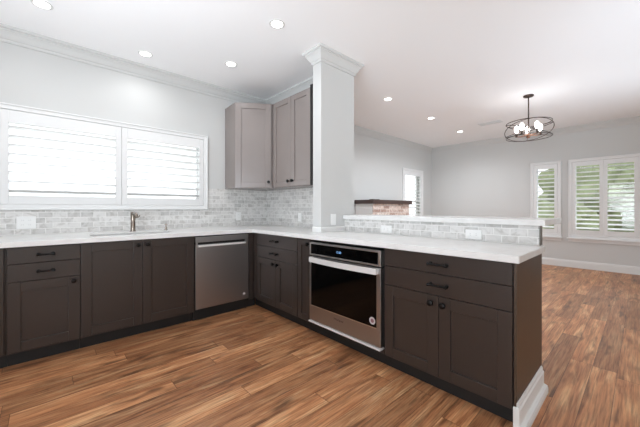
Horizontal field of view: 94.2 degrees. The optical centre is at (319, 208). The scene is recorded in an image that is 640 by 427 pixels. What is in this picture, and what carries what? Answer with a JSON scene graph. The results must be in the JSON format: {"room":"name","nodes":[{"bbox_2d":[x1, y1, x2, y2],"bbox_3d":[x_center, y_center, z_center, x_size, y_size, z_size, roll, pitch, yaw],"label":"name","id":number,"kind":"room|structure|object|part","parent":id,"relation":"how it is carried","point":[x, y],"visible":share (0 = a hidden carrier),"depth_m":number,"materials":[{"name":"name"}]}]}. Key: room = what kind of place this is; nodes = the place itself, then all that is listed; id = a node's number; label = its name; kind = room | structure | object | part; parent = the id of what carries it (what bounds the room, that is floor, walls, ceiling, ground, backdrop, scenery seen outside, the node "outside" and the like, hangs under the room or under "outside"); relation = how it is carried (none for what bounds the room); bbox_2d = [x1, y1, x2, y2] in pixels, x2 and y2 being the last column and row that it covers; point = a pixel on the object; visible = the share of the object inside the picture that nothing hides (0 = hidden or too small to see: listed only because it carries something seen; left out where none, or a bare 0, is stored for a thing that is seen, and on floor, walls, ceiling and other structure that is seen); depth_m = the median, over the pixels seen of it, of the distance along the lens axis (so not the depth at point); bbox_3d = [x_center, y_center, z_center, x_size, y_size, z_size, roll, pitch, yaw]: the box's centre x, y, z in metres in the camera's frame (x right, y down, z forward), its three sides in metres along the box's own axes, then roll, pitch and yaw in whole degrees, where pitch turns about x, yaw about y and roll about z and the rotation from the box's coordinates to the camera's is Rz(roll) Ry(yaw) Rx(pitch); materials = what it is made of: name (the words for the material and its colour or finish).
{"room":"kitchen","nodes":[
{"label":"kitchen","id":0,"kind":"room"},
{"bbox_2d":[0,41,430,235],"bbox_3d":[-0.629,-0.214,4.712,9.966,2.743,0.160,0,0,-43],"label":"wall","id":1,"kind":"structure","parent":0,"point":[28,77],"depth_m":3.39,"materials":[{"name":"grey paint"}]},
{"bbox_2d":[24,148,199,205],"bbox_3d":[-2.573,-0.453,2.959,2.730,0.840,0.040,0,0,-43],"label":"window","id":2,"kind":"structure","parent":1,"relation":"in","point":[196,154],"depth_m":3.84,"materials":[{"name":"white paint"}]},
{"bbox_2d":[0,102,207,209],"bbox_3d":[-2.497,-0.453,2.877,2.830,0.940,0.083,0,0,-43],"label":"plantation shutter","id":3,"kind":"object","parent":2,"relation":"attached to","point":[9,113],"visible":1,"depth_m":3.06,"materials":[{"name":"white paint"}]},
{"bbox_3d":[-2.470,-0.453,2.902,0.891,0.834,0.032,0,0,-43],"label":"shutter panel","id":4,"kind":"part","parent":3,"relation":"part of","materials":[{"name":"white paint"}]},
{"bbox_3d":[-1.818,-0.453,3.503,0.876,0.834,0.032,0,0,-43],"label":"shutter panel","id":5,"kind":"part","parent":3,"relation":"part of","materials":[{"name":"white paint"}]},
{"bbox_2d":[0,188,266,235],"bbox_3d":[-2.473,-0.006,2.896,4.589,0.498,0.008,0,0,-43],"label":"backsplash","id":6,"kind":"structure","parent":1,"relation":"attached to","point":[223,204],"depth_m":3.39,"materials":[{"name":"tile"}]},
{"bbox_2d":[16,216,35,228],"bbox_3d":[-2.670,0.131,2.702,0.128,0.112,0.008,0,0,-43],"label":"wall outlet","id":7,"kind":"object","parent":6,"relation":"attached to","point":[22,222],"visible":1,"depth_m":2.70,"materials":[{"name":"white plastic"}]},
{"bbox_2d":[236,212,240,219],"bbox_3d":[-1.130,0.112,4.122,0.072,0.115,0.008,0,0,-43],"label":"wall outlet","id":8,"kind":"object","parent":6,"relation":"attached to","point":[238,214],"visible":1,"depth_m":4.12,"materials":[{"name":"white plastic"}]},
{"bbox_2d":[225,102,286,190],"bbox_3d":[-0.835,-0.793,3.981,0.684,1.076,0.611,0,0,-43],"label":"upper cabinet","id":9,"kind":"object","parent":1,"relation":"attached to","point":[248,126],"visible":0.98,"depth_m":3.77,"materials":[{"name":"beige paint"}]},
{"bbox_3d":[-0.842,-0.793,3.761,0.442,1.068,0.020,0,0,-8],"label":"door","id":10,"kind":"part","parent":9,"relation":"part of","materials":[{"name":"beige paint"}]},
{"bbox_2d":[0,23,639,152],"bbox_3d":[1.970,-1.524,1.851,9.706,0.125,7.570,0,0,-43],"label":"trim","id":11,"kind":"structure","parent":1,"relation":"attached to","point":[320,52],"depth_m":3.41,"materials":[{"name":"grey paint"}]},
{"bbox_2d":[402,168,422,214],"bbox_3d":[2.275,-0.138,7.268,0.970,1.620,0.099,0,0,-43],"label":"plantation shutter","id":12,"kind":"object","parent":1,"relation":"attached to","point":[405,171],"visible":0.47,"depth_m":7.27,"materials":[{"name":"white paint"}]},
{"bbox_2d":[412,176,417,213],"bbox_3d":[2.193,-0.178,7.356,0.820,1.430,0.040,0,0,-43],"label":"window","id":13,"kind":"structure","parent":1,"relation":"in","point":[416,178],"depth_m":7.61,"materials":[{"name":"white paint"}]},
{"bbox_2d":[0,0,639,147],"bbox_3d":[1.970,-1.636,1.851,9.906,0.100,7.770,0,0,-43],"label":"ceiling","id":14,"kind":"structure","parent":0,"point":[462,64],"depth_m":2.95,"materials":[{"name":"white paint"}]},
{"bbox_2d":[30,0,53,9],"bbox_3d":[-2.159,-1.583,2.310,0.134,0.005,0.134,0,0,-43],"label":"recessed light","id":15,"kind":"object","parent":14,"relation":"in","point":[42,4],"visible":1,"depth_m":2.31,"materials":[{"name":"white paint"}]},
{"bbox_2d":[138,50,152,56],"bbox_3d":[-1.792,-1.583,3.054,0.134,0.005,0.134,0,0,-43],"label":"recessed light","id":16,"kind":"object","parent":14,"relation":"in","point":[141,52],"visible":1,"depth_m":3.04,"materials":[{"name":"white paint"}]},
{"bbox_2d":[225,61,236,66],"bbox_3d":[-0.979,-1.583,3.271,0.134,0.005,0.134,0,0,-43],"label":"recessed light","id":17,"kind":"object","parent":14,"relation":"in","point":[227,63],"visible":1,"depth_m":3.27,"materials":[{"name":"white paint"}]},
{"bbox_2d":[269,19,284,28],"bbox_3d":[-0.370,-1.583,2.561,0.134,0.005,0.134,0,0,-43],"label":"recessed light","id":18,"kind":"object","parent":14,"relation":"in","point":[275,23],"visible":1,"depth_m":2.56,"materials":[{"name":"white paint"}]},
{"bbox_2d":[477,120,502,125],"bbox_3d":[3.167,-1.583,5.534,0.180,0.006,0.380,0,0,-43],"label":"ceiling vent","id":19,"kind":"object","parent":14,"relation":"in","point":[496,121],"visible":1,"depth_m":5.55,"materials":[{"name":"white metal"}]},
{"bbox_2d":[504,94,554,141],"bbox_3d":[2.936,-1.286,4.186,0.580,0.600,0.573,0,0,-43],"label":"pendant lamp","id":20,"kind":"object","parent":14,"relation":"hanging from","point":[538,126],"visible":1,"depth_m":4.14,"materials":[{"name":"brown metal"}]},
{"bbox_3d":[2.936,-1.288,4.186,0.015,0.555,0.016,0,0,-43],"label":"rod","id":21,"kind":"part","parent":20,"relation":"part of","materials":[{"name":"brown metal"}]},
{"bbox_2d":[0,264,639,426],"bbox_3d":[1.970,1.197,1.851,9.906,0.080,7.770,0,0,-43],"label":"floor","id":22,"kind":"structure","parent":0,"point":[250,366],"depth_m":2.00,"materials":[{"name":"brown wood"}]},
{"bbox_2d":[0,248,6,367],"bbox_3d":[-2.685,0.721,2.147,0.623,0.873,0.732,0,0,-43],"label":"base cabinet","id":23,"kind":"object","parent":22,"relation":"on","point":[3,251],"visible":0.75,"depth_m":2.10,"materials":[{"name":"brown paint"}]},
{"bbox_3d":[-2.470,0.666,1.905,0.610,0.754,0.020,0,0,-43],"label":"door","id":24,"kind":"part","parent":23,"relation":"part of","materials":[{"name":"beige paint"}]},
{"bbox_2d":[7,243,79,366],"bbox_3d":[-2.302,0.721,2.494,0.410,0.873,0.742,0,0,-43],"label":"base cabinet","id":25,"kind":"object","parent":22,"relation":"on","point":[43,282],"visible":0.98,"depth_m":2.25,"materials":[{"name":"brown paint"}]},
{"bbox_3d":[-2.085,0.347,2.260,0.404,0.116,0.020,0,0,-43],"label":"drawer","id":26,"kind":"part","parent":25,"relation":"part of","materials":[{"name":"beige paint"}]},
{"bbox_3d":[-2.085,0.472,2.260,0.404,0.126,0.020,0,0,-43],"label":"drawer","id":27,"kind":"part","parent":25,"relation":"part of","materials":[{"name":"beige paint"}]},
{"bbox_3d":[-2.085,0.791,2.260,0.404,0.504,0.020,0,0,-43],"label":"door","id":28,"kind":"part","parent":25,"relation":"part of","materials":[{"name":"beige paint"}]},
{"bbox_3d":[-2.063,0.347,2.239,0.107,0.026,0.042,0,0,-43],"label":"handle","id":29,"kind":"part","parent":25,"relation":"part of","materials":[{"name":"black metal"}]},
{"bbox_3d":[-2.063,0.472,2.239,0.107,0.026,0.042,0,0,-43],"label":"handle","id":30,"kind":"part","parent":25,"relation":"part of","materials":[{"name":"black metal"}]},
{"bbox_2d":[80,236,193,347],"bbox_3d":[-1.823,0.721,2.942,0.899,0.873,0.732,0,0,-43],"label":"base cabinet","id":31,"kind":"object","parent":22,"relation":"on","point":[128,287],"visible":0.98,"depth_m":2.65,"materials":[{"name":"brown paint"}]},
{"bbox_3d":[-1.772,0.666,2.549,0.436,0.754,0.020,0,0,-43],"label":"door","id":32,"kind":"part","parent":31,"relation":"part of","materials":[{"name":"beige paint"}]},
{"bbox_3d":[-1.442,0.666,2.853,0.456,0.754,0.020,0,0,-43],"label":"door","id":33,"kind":"part","parent":31,"relation":"part of","materials":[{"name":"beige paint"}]},
{"bbox_2d":[0,224,545,263],"bbox_3d":[-1.327,0.262,1.653,4.586,0.038,3.389,0,0,-43],"label":"countertop","id":34,"kind":"structure","parent":31,"relation":"on","point":[492,251],"depth_m":2.38,"materials":[{"name":"white stone"}]},
{"bbox_2d":[130,212,139,231],"bbox_3d":[-1.886,0.140,3.057,0.093,0.206,0.206,0,0,-43],"label":"faucet","id":35,"kind":"object","parent":34,"relation":"on","point":[134,215],"visible":1,"depth_m":3.08,"materials":[{"name":"silver metal"}]},
{"bbox_2d":[192,233,248,320],"bbox_3d":[-1.236,0.725,3.421,0.607,0.865,0.624,0,0,-43],"label":"dishwasher","id":36,"kind":"object","parent":22,"relation":"on","point":[220,261],"visible":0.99,"depth_m":3.18,"materials":[{"name":"silver metal"}]},
{"bbox_3d":[-1.039,0.389,3.192,0.527,0.020,0.020,0,0,-43],"label":"handle","id":37,"kind":"part","parent":36,"relation":"part of","materials":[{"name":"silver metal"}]},
{"bbox_2d":[246,233,261,306],"bbox_3d":[-0.784,0.721,3.880,0.671,0.872,0.762,0,0,-43],"label":"base cabinet","id":38,"kind":"object","parent":22,"relation":"on","point":[252,243],"visible":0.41,"depth_m":3.44,"materials":[{"name":"brown paint"}]},
{"bbox_2d":[257,233,303,325],"bbox_3d":[-0.405,0.721,3.195,0.272,0.873,0.755,0,0,-43],"label":"base cabinet","id":39,"kind":"object","parent":22,"relation":"on","point":[277,256],"visible":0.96,"depth_m":3.08,"materials":[{"name":"brown paint"}]},
{"bbox_3d":[-0.589,0.797,3.272,0.020,0.492,0.388,0,0,-43],"label":"door","id":40,"kind":"part","parent":39,"relation":"part of","materials":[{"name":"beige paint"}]},
{"bbox_3d":[-0.466,0.352,3.138,0.020,0.126,0.750,0,0,-43],"label":"drawer","id":41,"kind":"part","parent":39,"relation":"part of","materials":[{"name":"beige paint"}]},
{"bbox_3d":[-0.466,0.483,3.138,0.020,0.128,0.750,0,0,-43],"label":"drawer","id":42,"kind":"part","parent":39,"relation":"part of","materials":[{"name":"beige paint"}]},
{"bbox_3d":[-0.334,0.797,2.995,0.020,0.492,0.360,0,0,-43],"label":"door","id":43,"kind":"part","parent":39,"relation":"part of","materials":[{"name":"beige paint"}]},
{"bbox_2d":[298,238,316,331],"bbox_3d":[-0.078,0.721,2.849,0.262,0.873,0.192,0,0,-43],"label":"base cabinet","id":44,"kind":"object","parent":22,"relation":"on","point":[303,244],"visible":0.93,"depth_m":2.80,"materials":[{"name":"brown paint"}]},
{"bbox_3d":[-0.143,0.666,2.788,0.020,0.754,0.188,0,0,-43],"label":"door","id":45,"kind":"part","parent":44,"relation":"part of","materials":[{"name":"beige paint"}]},
{"bbox_2d":[311,240,390,365],"bbox_3d":[0.398,0.721,2.611,0.575,0.873,0.799,0,0,-43],"label":"base cabinet","id":46,"kind":"object","parent":22,"relation":"on","point":[380,356],"visible":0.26,"depth_m":2.40,"materials":[{"name":"black paint"}]},
{"bbox_2d":[309,241,384,351],"bbox_3d":[0.351,0.661,2.567,0.602,0.712,0.778,0,0,-43],"label":"wall oven","id":47,"kind":"object","parent":46,"relation":"in","point":[347,282],"visible":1,"depth_m":2.33,"materials":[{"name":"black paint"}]},
{"bbox_3d":[0.152,0.454,2.378,0.053,0.042,0.730,0,0,-43],"label":"handle","id":48,"kind":"part","parent":47,"relation":"part of","materials":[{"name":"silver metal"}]},
{"bbox_3d":[0.178,0.662,2.420,0.037,0.409,0.719,0,0,-43],"label":"glass panel","id":49,"kind":"part","parent":47,"relation":"part of","materials":[{"name":"black glass"}]},
{"bbox_3d":[0.183,0.363,2.416,0.042,0.087,0.735,0,0,-43],"label":"control panel","id":50,"kind":"part","parent":47,"relation":"part of","materials":[{"name":"black glass"}]},
{"bbox_3d":[0.180,1.010,2.410,0.057,0.013,0.778,0,0,-43],"label":"trim","id":51,"kind":"part","parent":47,"relation":"part of","materials":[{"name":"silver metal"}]},
{"bbox_3d":[0.185,0.362,2.414,0.045,0.114,0.774,0,0,-43],"label":"frame","id":52,"kind":"part","parent":47,"relation":"part of","materials":[{"name":"metal"}]},
{"bbox_3d":[0.194,1.029,2.422,0.020,0.028,0.799,0,0,-43],"label":"rail","id":53,"kind":"part","parent":46,"relation":"part of","materials":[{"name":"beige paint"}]},
{"bbox_2d":[355,200,411,214],"bbox_3d":[1.323,0.499,6.073,1.360,1.315,0.454,0,0,-43],"label":"fireplace","id":54,"kind":"object","parent":22,"relation":"on","point":[362,207],"visible":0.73,"depth_m":5.74,"materials":[{"name":"red brick"}]},
{"bbox_2d":[355,200,411,203],"bbox_3d":[1.323,-0.121,6.073,1.360,0.074,0.454,0,0,-43],"label":"mantel shelf","id":55,"kind":"object","parent":54,"relation":"attached to","point":[356,201],"depth_m":5.70,"materials":[{"name":"brown wood"}]},
{"bbox_2d":[385,248,541,421],"bbox_3d":[0.929,0.720,2.004,0.616,0.875,0.810,0,0,-43],"label":"base cabinet","id":56,"kind":"object","parent":22,"relation":"on","point":[449,320],"depth_m":1.75,"materials":[{"name":"brown paint"}]},
{"bbox_3d":[0.601,0.793,1.981,0.020,0.500,0.394,0,0,-43],"label":"door","id":57,"kind":"part","parent":56,"relation":"part of","materials":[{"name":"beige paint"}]},
{"bbox_3d":[0.686,0.589,1.851,0.032,0.039,0.039,0,0,-43],"label":"knob","id":58,"kind":"part","parent":56,"relation":"part of","materials":[{"name":"black metal"}]},
{"bbox_3d":[0.713,0.346,1.814,0.042,0.026,0.127,0,0,-43],"label":"handle","id":59,"kind":"part","parent":56,"relation":"part of","materials":[{"name":"black metal"}]},
{"bbox_3d":[0.713,0.474,1.814,0.042,0.026,0.127,0,0,-43],"label":"handle","id":60,"kind":"part","parent":56,"relation":"part of","materials":[{"name":"black metal"}]},
{"bbox_3d":[0.739,0.589,1.794,0.032,0.039,0.039,0,0,-43],"label":"knob","id":61,"kind":"part","parent":56,"relation":"part of","materials":[{"name":"black metal"}]},
{"bbox_3d":[0.735,0.346,1.835,0.020,0.118,0.789,0,0,-43],"label":"drawer","id":62,"kind":"part","parent":56,"relation":"part of","materials":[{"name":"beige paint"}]},
{"bbox_3d":[0.735,0.474,1.835,0.020,0.130,0.789,0,0,-43],"label":"drawer","id":63,"kind":"part","parent":56,"relation":"part of","materials":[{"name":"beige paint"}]},
{"bbox_3d":[0.870,0.793,1.690,0.020,0.500,0.392,0,0,-43],"label":"door","id":64,"kind":"part","parent":56,"relation":"part of","materials":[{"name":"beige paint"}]},
{"bbox_3d":[1.214,0.720,1.725,0.564,0.874,0.012,0,0,-43],"label":"end panel","id":65,"kind":"part","parent":56,"relation":"part of","materials":[{"name":"brown wood"}]},
{"bbox_2d":[513,406,519,426],"bbox_3d":[1.003,1.088,1.518,0.010,0.138,0.028,0,0,-43],"label":"trim","id":66,"kind":"structure","parent":22,"relation":"on","point":[516,411],"depth_m":1.51,"materials":[{"name":"white paint"}]},
{"bbox_2d":[516,366,547,426],"bbox_3d":[1.219,1.079,1.693,0.544,0.156,0.038,0,0,-43],"label":"baseboard","id":67,"kind":"structure","parent":22,"relation":"on","point":[529,404],"depth_m":1.67,"materials":[{"name":"white paint"}]},
{"bbox_2d":[313,62,353,226],"bbox_3d":[0.153,-0.214,3.174,0.499,2.743,0.122,0,0,-43],"label":"wall column","id":68,"kind":"structure","parent":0,"point":[333,88],"depth_m":3.06,"materials":[{"name":"grey paint"}]},
{"bbox_2d":[312,226,344,232],"bbox_3d":[0.093,0.216,3.108,0.349,0.054,0.134,0,0,-43],"label":"trim","id":69,"kind":"structure","parent":68,"relation":"attached to","point":[333,228],"depth_m":3.02,"materials":[{"name":"white paint"}]},
{"bbox_2d":[331,214,335,224],"bbox_3d":[0.139,0.117,3.072,0.072,0.115,0.008,0,0,-43],"label":"light switch","id":70,"kind":"object","parent":68,"relation":"attached to","point":[333,216],"visible":1,"depth_m":3.07,"materials":[{"name":"white plastic"}]},
{"bbox_2d":[431,124,639,266],"bbox_3d":[5.630,-0.214,5.159,0.160,2.743,7.670,0,0,-43],"label":"wall","id":71,"kind":"structure","parent":0,"point":[489,180],"depth_m":6.45,"materials":[{"name":"grey paint"}]},
{"bbox_2d":[537,170,553,217],"bbox_3d":[4.719,-0.188,6.190,0.040,1.410,0.400,0,0,-43],"label":"window","id":72,"kind":"structure","parent":71,"relation":"in","point":[537,170],"depth_m":6.29,"materials":[{"name":"white paint"}]},
{"bbox_2d":[530,161,562,240],"bbox_3d":[4.631,-0.148,6.108,0.099,1.600,0.550,0,0,-43],"label":"plantation shutter","id":73,"kind":"object","parent":72,"relation":"attached to","point":[556,165],"visible":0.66,"depth_m":6.07,"materials":[{"name":"white paint"}]},
{"bbox_3d":[4.637,-0.188,6.114,0.032,1.404,0.394,0,0,-43],"label":"shutter panel","id":74,"kind":"part","parent":73,"relation":"part of","materials":[{"name":"white paint"}]},
{"bbox_3d":[4.616,0.612,6.095,0.059,0.080,0.550,0,0,-43],"label":"sill","id":75,"kind":"part","parent":73,"relation":"part of","materials":[{"name":"white paint"}]},
{"bbox_2d":[542,257,639,274],"bbox_3d":[5.539,1.087,5.130,0.014,0.140,7.550,0,0,-43],"label":"baseboard","id":76,"kind":"structure","parent":71,"relation":"attached to","point":[634,270],"depth_m":5.58,"materials":[{"name":"white paint"}]},
{"bbox_2d":[576,160,633,235],"bbox_3d":[5.306,-0.188,5.554,0.040,1.410,0.890,0,0,-43],"label":"window","id":77,"kind":"structure","parent":71,"relation":"in","point":[603,160],"depth_m":5.54,"materials":[{"name":"white paint"}]},
{"bbox_2d":[567,153,639,245],"bbox_3d":[5.218,-0.148,5.473,0.099,1.600,1.040,0,0,-43],"label":"plantation shutter","id":78,"kind":"object","parent":77,"relation":"attached to","point":[620,238],"visible":1,"depth_m":5.46,"materials":[{"name":"white paint"}]},
{"bbox_3d":[5.073,-0.188,5.641,0.032,1.404,0.440,0,0,-43],"label":"shutter panel","id":79,"kind":"part","parent":78,"relation":"part of","materials":[{"name":"white paint"}]},
{"bbox_3d":[5.203,0.612,5.459,0.059,0.080,1.040,0,0,-43],"label":"sill","id":80,"kind":"part","parent":78,"relation":"part of","materials":[{"name":"white paint"}]},
{"bbox_3d":[5.374,-0.188,5.315,0.032,1.404,0.440,0,0,-43],"label":"shutter panel","id":81,"kind":"part","parent":78,"relation":"part of","materials":[{"name":"white paint"}]},
{"bbox_3d":[0.866,0.636,2.581,0.037,1.042,1.716,0,0,-43],"label":"wall","id":82,"kind":"structure","parent":0,"visible":0},
{"bbox_2d":[345,219,538,244],"bbox_3d":[0.848,0.179,2.566,0.008,0.128,1.712,0,0,-43],"label":"backsplash","id":83,"kind":"structure","parent":82,"relation":"attached to","point":[516,234],"depth_m":2.35,"materials":[{"name":"tile"}]},
{"bbox_2d":[381,225,391,232],"bbox_3d":[0.623,0.199,2.797,0.008,0.070,0.114,0,0,-43],"label":"wall outlet","id":84,"kind":"object","parent":83,"relation":"attached to","point":[384,229],"visible":1,"depth_m":2.79,"materials":[{"name":"white plastic"}]},
{"bbox_2d":[465,229,481,239],"bbox_3d":[1.149,0.197,2.227,0.008,0.070,0.114,0,0,-43],"label":"wall outlet","id":85,"kind":"object","parent":83,"relation":"attached to","point":[469,234],"visible":1,"depth_m":2.22,"materials":[{"name":"white plastic"}]},
{"bbox_2d":[343,215,560,225],"bbox_3d":[1.034,0.095,2.712,0.542,0.038,1.748,0,0,-43],"label":"bar ledge","id":86,"kind":"object","parent":82,"relation":"on","point":[417,218],"visible":1,"depth_m":2.31,"materials":[{"name":"white stone"}]},
{"bbox_2d":[539,226,541,245],"bbox_3d":[1.443,0.179,1.942,0.055,0.128,0.006,0,0,-43],"label":"trim","id":87,"kind":"structure","parent":82,"relation":"attached to","point":[540,227],"depth_m":1.93,"materials":[{"name":"grey"}]},
{"bbox_3d":[-0.247,-0.214,3.921,0.074,2.743,1.520,0,0,-43],"label":"wall partition","id":88,"kind":"structure","parent":0,"visible":0},
{"bbox_2d":[267,188,312,227],"bbox_3d":[-0.275,-0.006,3.890,0.008,0.498,1.510,0,0,-43],"label":"backsplash","id":89,"kind":"structure","parent":88,"relation":"attached to","point":[283,206],"depth_m":4.02,"materials":[{"name":"tile"}]},
{"bbox_2d":[298,213,301,221],"bbox_3d":[-0.263,0.117,3.864,0.008,0.115,0.072,0,0,-43],"label":"wall outlet","id":90,"kind":"object","parent":89,"relation":"attached to","point":[299,214],"visible":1,"depth_m":3.86,"materials":[{"name":"white plastic"}]},
{"bbox_2d":[273,84,312,188],"bbox_3d":[-0.242,-0.801,3.599,0.329,1.100,0.762,0,0,-43],"label":"upper cabinet","id":91,"kind":"object","parent":88,"relation":"attached to","point":[292,115],"visible":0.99,"depth_m":3.48,"materials":[{"name":"beige paint"}]},
{"bbox_3d":[-0.464,-0.793,3.659,0.020,1.068,0.368,0,0,-43],"label":"door","id":92,"kind":"part","parent":91,"relation":"part of","materials":[{"name":"beige paint"}]},
{"bbox_3d":[-0.219,-0.793,3.393,0.020,1.068,0.350,0,0,-43],"label":"door","id":93,"kind":"part","parent":91,"relation":"part of","materials":[{"name":"beige paint"}]},
{"label":"outside","id":94,"kind":"structure","parent":0,"visible":0},
{"bbox_3d":[2.900,1.582,6.811,70.000,0.150,80.000,0,0,-43],"label":"ground","id":95,"kind":"structure","parent":94,"visible":0},
{"bbox_2d":[538,200,614,230],"bbox_3d":[7.431,0.662,9.633,2.281,1.876,2.994,0,0,-43],"label":"shrub","id":96,"kind":"object","parent":95,"relation":"on","point":[549,204],"visible":0.11,"depth_m":8.68,"materials":[{"name":"green plant"}]},
{"bbox_2d":[538,162,633,231],"bbox_3d":[10.380,-0.422,11.156,3.183,4.247,3.846,0,0,-43],"label":"tree","id":97,"kind":"object","parent":95,"relation":"on","point":[626,166],"visible":0.16,"depth_m":10.05,"materials":[{"name":"green plant"}]}
]}

